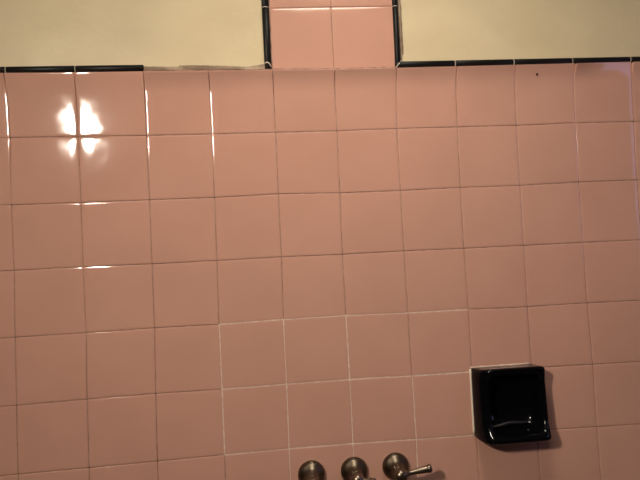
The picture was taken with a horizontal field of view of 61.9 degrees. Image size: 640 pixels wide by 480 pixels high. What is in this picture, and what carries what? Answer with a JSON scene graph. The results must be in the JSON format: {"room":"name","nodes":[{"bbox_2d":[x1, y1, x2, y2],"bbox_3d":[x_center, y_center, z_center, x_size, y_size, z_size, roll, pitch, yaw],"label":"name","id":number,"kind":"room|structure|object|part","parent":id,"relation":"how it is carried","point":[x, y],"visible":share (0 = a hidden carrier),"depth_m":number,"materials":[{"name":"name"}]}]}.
{"room":"bathroom","nodes":[
{"label":"bathroom","id":0,"kind":"room"},
{"bbox_2d":[0,0,639,479],"bbox_3d":[0.184,0.324,0.990,2.850,2.404,0.155,-3,-2,-5],"label":"wall","id":1,"kind":"structure","parent":0,"point":[216,263],"depth_m":0.92,"materials":[{"name":"pink tile"}]},
{"bbox_2d":[0,65,143,72],"bbox_3d":[-0.742,-0.274,0.869,0.886,0.014,0.009,-3,-2,-5],"label":"trim","id":2,"kind":"structure","parent":1,"relation":"attached to","point":[89,68],"depth_m":0.89,"materials":[{"name":"black tile"}]},
{"bbox_2d":[261,0,271,68],"bbox_3d":[-0.105,-0.575,0.935,0.015,0.557,0.010,-3,-2,-5],"label":"trim","id":3,"kind":"structure","parent":1,"relation":"attached to","point":[264,3],"depth_m":0.93,"materials":[{"name":"black tile"}]},
{"bbox_2d":[298,460,324,479],"bbox_3d":[-0.012,0.409,0.881,0.046,0.071,0.054,-3,-2,-5],"label":"handle","id":4,"kind":"object","parent":1,"relation":"attached to","point":[311,469],"visible":1,"depth_m":0.90,"materials":[{"name":"silver metal"}]},
{"bbox_2d":[341,457,375,479],"bbox_3d":[0.064,0.393,0.885,0.053,0.046,0.060,-3,-2,-5],"label":"handle","id":5,"kind":"object","parent":1,"relation":"attached to","point":[352,468],"visible":1,"depth_m":0.90,"materials":[{"name":"silver metal"}]},
{"bbox_2d":[392,0,400,67],"bbox_3d":[0.126,-0.585,0.956,0.012,0.560,0.010,-3,-2,-5],"label":"trim","id":6,"kind":"structure","parent":1,"relation":"attached to","point":[394,2],"depth_m":0.95,"materials":[{"name":"black tile"}]},
{"bbox_2d":[382,452,431,479],"bbox_3d":[0.147,0.388,0.896,0.076,0.046,0.054,-3,-2,-5],"label":"handle","id":7,"kind":"object","parent":1,"relation":"attached to","point":[395,466],"visible":1,"depth_m":0.90,"materials":[{"name":"silver metal"}]},
{"bbox_3d":[0.162,0.382,0.882,0.048,0.018,0.014,-3,-2,-5],"label":"lever","id":8,"kind":"part","parent":7,"relation":"part of","materials":[{"name":"silver metal"}]},
{"bbox_2d":[469,363,551,444],"bbox_3d":[0.329,0.282,0.918,0.125,0.126,0.051,-3,-2,-5],"label":"soap dish","id":9,"kind":"object","parent":1,"relation":"attached to","point":[509,401],"visible":1,"depth_m":0.92,"materials":[{"name":"black ceramic"}]},
{"bbox_2d":[395,56,639,67],"bbox_3d":[0.797,-0.345,1.006,1.334,0.018,0.009,-3,-2,-5],"label":"trim","id":10,"kind":"structure","parent":1,"relation":"attached to","point":[403,64],"depth_m":0.96,"materials":[{"name":"black tile"}]}
]}

